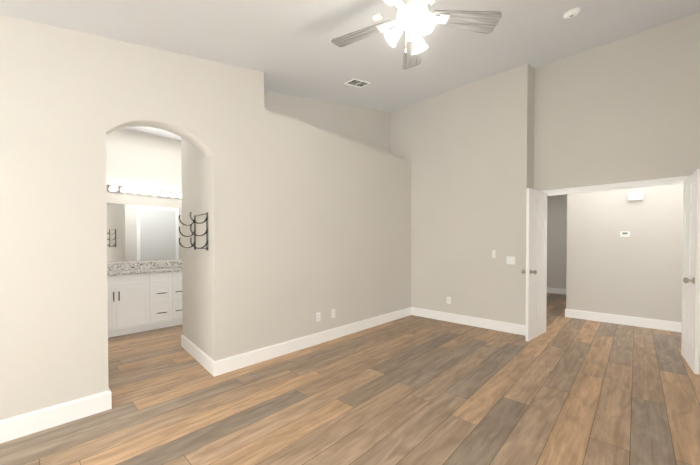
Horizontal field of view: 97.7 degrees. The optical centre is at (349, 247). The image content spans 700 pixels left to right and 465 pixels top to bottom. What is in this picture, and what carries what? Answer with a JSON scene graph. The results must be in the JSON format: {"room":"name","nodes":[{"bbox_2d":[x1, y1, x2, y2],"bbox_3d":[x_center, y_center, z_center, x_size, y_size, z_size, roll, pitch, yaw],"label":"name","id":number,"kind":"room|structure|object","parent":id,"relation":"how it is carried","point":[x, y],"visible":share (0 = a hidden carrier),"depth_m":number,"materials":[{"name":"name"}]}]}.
{"room":"empty bedroom","nodes":[
{"label":"empty bedroom","id":0,"kind":"room"},
{"bbox_2d":[106,128,181,263],"bbox_3d":[-3.301,-0.917,5.067,0.120,4.300,4.240,1,1,43],"label":"wall","id":1,"kind":"structure","parent":0,"point":[137,159],"depth_m":4.93,"materials":[{"name":"paint"}]},
{"bbox_2d":[107,203,181,261],"bbox_3d":[-3.219,-0.244,5.066,0.010,0.901,2.700,1,1,43],"label":"bathroom mirror","id":2,"kind":"object","parent":1,"relation":"attached to","point":[137,232],"visible":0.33,"depth_m":4.93,"materials":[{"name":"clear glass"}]},
{"bbox_2d":[107,185,181,198],"bbox_3d":[-3.173,-0.906,5.016,0.134,0.100,1.540,1,1,43],"label":"sconce","id":3,"kind":"object","parent":1,"relation":"attached to","point":[131,190],"visible":0.58,"depth_m":4.88,"materials":[{"name":"silver metal"}]},
{"bbox_2d":[107,261,181,268],"bbox_3d":[-3.212,0.283,5.066,0.020,0.100,2.820,1,1,43],"label":"backsplash","id":4,"kind":"structure","parent":1,"relation":"attached to","point":[147,265],"depth_m":4.98,"materials":[{"name":"grey stone"}]},
{"bbox_2d":[126,126,180,140],"bbox_3d":[-2.717,-1.910,4.508,1.720,0.100,4.240,1,1,43],"label":"ceiling","id":5,"kind":"structure","parent":0,"point":[158,132],"depth_m":4.89,"materials":[{"name":"paint"}]},
{"bbox_2d":[0,14,410,419],"bbox_3d":[-1.618,-0.899,3.557,1.200,4.300,6.740,1,1,43],"label":"wall","id":6,"kind":"structure","parent":0,"point":[305,203],"depth_m":3.02,"materials":[{"name":"paint"}]},
{"bbox_2d":[0,387,111,443],"bbox_3d":[-2.640,1.202,1.604,0.016,0.145,2.216,1,1,43],"label":"baseboard","id":7,"kind":"structure","parent":6,"relation":"attached to","point":[18,426],"depth_m":2.17,"materials":[{"name":"white wood"}]},
{"bbox_2d":[179,212,207,250],"bbox_3d":[-1.661,-0.170,3.232,0.165,0.390,0.486,-1,1,-42],"label":"rack","id":8,"kind":"object","parent":6,"relation":"attached to","point":[195,235],"visible":0.98,"depth_m":3.14,"materials":[{"name":"black metal"}]},
{"bbox_2d":[181,334,211,373],"bbox_3d":[-1.752,1.180,3.463,1.200,0.145,0.116,1,1,43],"label":"baseboard","id":9,"kind":"structure","parent":6,"relation":"attached to","point":[190,347],"depth_m":3.38,"materials":[{"name":"white wood"}]},
{"bbox_2d":[212,307,411,376],"bbox_3d":[-0.103,1.170,4.309,0.016,0.145,3.606,1,1,43],"label":"baseboard","id":10,"kind":"structure","parent":6,"relation":"attached to","point":[232,363],"depth_m":3.71,"materials":[{"name":"white wood"}]},
{"bbox_2d":[316,312,320,321],"bbox_3d":[-0.411,0.896,3.982,0.009,0.114,0.070,1,1,43],"label":"outlet","id":11,"kind":"object","parent":6,"relation":"attached to","point":[318,316],"visible":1,"depth_m":3.98,"materials":[{"name":"white plastic"}]},
{"bbox_2d":[331,309,334,317],"bbox_3d":[-0.226,0.894,4.179,0.009,0.114,0.070,1,1,43],"label":"outlet","id":12,"kind":"object","parent":6,"relation":"attached to","point":[332,313],"visible":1,"depth_m":4.17,"materials":[{"name":"white plastic"}]},
{"bbox_2d":[0,293,699,464],"bbox_3d":[1.264,1.294,4.171,8.400,0.100,11.900,1,1,43],"label":"floor","id":13,"kind":"structure","parent":0,"point":[419,390],"depth_m":2.49,"materials":[{"name":"brown wood"}]},
{"bbox_2d":[107,269,181,337],"bbox_3d":[-2.999,0.803,4.873,0.602,0.865,2.800,1,1,43],"label":"bathroom vanity","id":14,"kind":"object","parent":13,"relation":"on","point":[145,296],"depth_m":4.47,"materials":[{"name":"white wood"}]},
{"bbox_2d":[107,265,181,272],"bbox_3d":[-3.005,0.353,4.874,0.585,0.035,2.820,1,1,43],"label":"countertop","id":15,"kind":"structure","parent":14,"relation":"on","point":[176,266],"depth_m":4.61,"materials":[{"name":"grey stone"}]},
{"bbox_2d":[0,0,699,112],"bbox_3d":[-0.095,-1.976,2.472,4.890,1.674,7.260,1,1,43],"label":"ceiling","id":16,"kind":"structure","parent":0,"point":[288,47],"depth_m":3.07,"materials":[{"name":"paint"}]},
{"bbox_2d":[343,78,370,87],"bbox_3d":[0.104,-2.217,4.121,0.200,0.015,0.360,1,13,43],"label":"ceiling vent","id":17,"kind":"object","parent":16,"relation":"in","point":[355,82],"visible":1,"depth_m":4.10,"materials":[{"name":"white plastic"}]},
{"bbox_2d":[372,14,382,21],"bbox_3d":[0.237,-1.985,2.642,0.090,0.019,0.090,1,13,43],"label":"detector","id":18,"kind":"object","parent":16,"relation":"attached to","point":[377,17],"visible":0.92,"depth_m":2.63,"materials":[{"name":"white plastic"}]},
{"bbox_2d":[331,0,501,69],"bbox_3d":[0.428,-1.684,2.236,1.305,0.591,1.269,1,1,43],"label":"fan","id":19,"kind":"object","parent":16,"relation":"hanging from","point":[413,17],"visible":1,"depth_m":2.29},
{"bbox_2d":[563,7,580,18],"bbox_3d":[2.207,-2.330,3.043,0.144,0.042,0.144,1,13,43],"label":"smoke detector","id":20,"kind":"object","parent":16,"relation":"attached to","point":[571,13],"visible":1,"depth_m":3.01,"materials":[{"name":"white plastic"}]},
{"bbox_2d":[390,63,534,324],"bbox_3d":[1.551,-0.923,5.561,3.080,4.300,0.520,1,1,43],"label":"wall","id":21,"kind":"structure","parent":0,"point":[467,151],"depth_m":4.85,"materials":[{"name":"paint"}]},
{"bbox_2d":[412,307,525,335],"bbox_3d":[1.827,1.162,4.960,1.852,0.145,0.016,1,1,43],"label":"baseboard","id":22,"kind":"structure","parent":21,"relation":"attached to","point":[513,328],"depth_m":4.84,"materials":[{"name":"white wood"}]},
{"bbox_2d":[506,256,514,263],"bbox_3d":[2.345,0.180,4.463,0.116,0.114,0.013,1,1,43],"label":"light switch","id":23,"kind":"object","parent":21,"relation":"attached to","point":[510,259],"visible":1,"depth_m":4.47,"materials":[{"name":"white plastic"}]},
{"bbox_2d":[547,194,566,288],"bbox_3d":[5.486,-0.953,8.054,1.450,4.300,0.120,1,1,43],"label":"wall","id":24,"kind":"structure","parent":0,"point":[556,240],"depth_m":8.03,"materials":[{"name":"paint"}]},
{"bbox_2d":[547,287,565,293],"bbox_3d":[5.436,1.125,8.032,1.140,0.145,0.016,1,1,43],"label":"baseboard","id":25,"kind":"structure","parent":24,"relation":"attached to","point":[549,290],"depth_m":8.03,"materials":[{"name":"white wood"}]},
{"bbox_2d":[534,12,699,190],"bbox_3d":[3.471,-0.904,4.035,1.810,4.300,0.120,1,1,43],"label":"wall","id":26,"kind":"structure","parent":0,"point":[626,109],"depth_m":3.92,"materials":[{"name":"paint"}]},
{"bbox_2d":[521,188,546,340],"bbox_3d":[2.617,0.220,4.279,0.720,2.030,0.187,-1,1,-41],"label":"door","id":27,"kind":"structure","parent":26,"relation":"in","point":[536,252],"depth_m":4.21,"materials":[{"name":"white wood"}]},
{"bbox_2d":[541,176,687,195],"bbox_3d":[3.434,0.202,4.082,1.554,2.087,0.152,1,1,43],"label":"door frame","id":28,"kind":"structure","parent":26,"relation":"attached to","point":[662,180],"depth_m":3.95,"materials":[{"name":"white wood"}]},
{"bbox_2d":[681,169,699,373],"bbox_3d":[3.669,0.232,3.292,0.187,2.030,0.720,1,1,40],"label":"door","id":29,"kind":"structure","parent":26,"relation":"in","point":[690,347],"depth_m":3.18,"materials":[{"name":"white wood"}]},
{"bbox_2d":[566,184,683,321],"bbox_3d":[5.000,-0.909,4.452,3.010,4.300,0.120,1,1,43],"label":"wall","id":30,"kind":"structure","parent":0,"point":[636,273],"depth_m":4.90,"materials":[{"name":"paint"}]},
{"bbox_2d":[567,309,681,331],"bbox_3d":[4.917,1.168,4.461,2.870,0.145,0.016,1,1,43],"label":"baseboard","id":31,"kind":"structure","parent":30,"relation":"attached to","point":[635,321],"depth_m":4.90,"materials":[{"name":"white wood"}]},
{"bbox_2d":[620,231,629,236],"bbox_3d":[4.414,-0.225,4.909,0.120,0.086,0.026,1,1,43],"label":"thermostat","id":32,"kind":"object","parent":30,"relation":"attached to","point":[624,233],"visible":1,"depth_m":4.90,"materials":[{"name":"white plastic"}]},
{"bbox_2d":[628,192,642,200],"bbox_3d":[4.493,-0.814,4.811,0.170,0.120,0.050,1,1,43],"label":"door chime","id":33,"kind":"object","parent":30,"relation":"attached to","point":[635,196],"visible":1,"depth_m":4.79,"materials":[{"name":"white plastic"}]}
]}

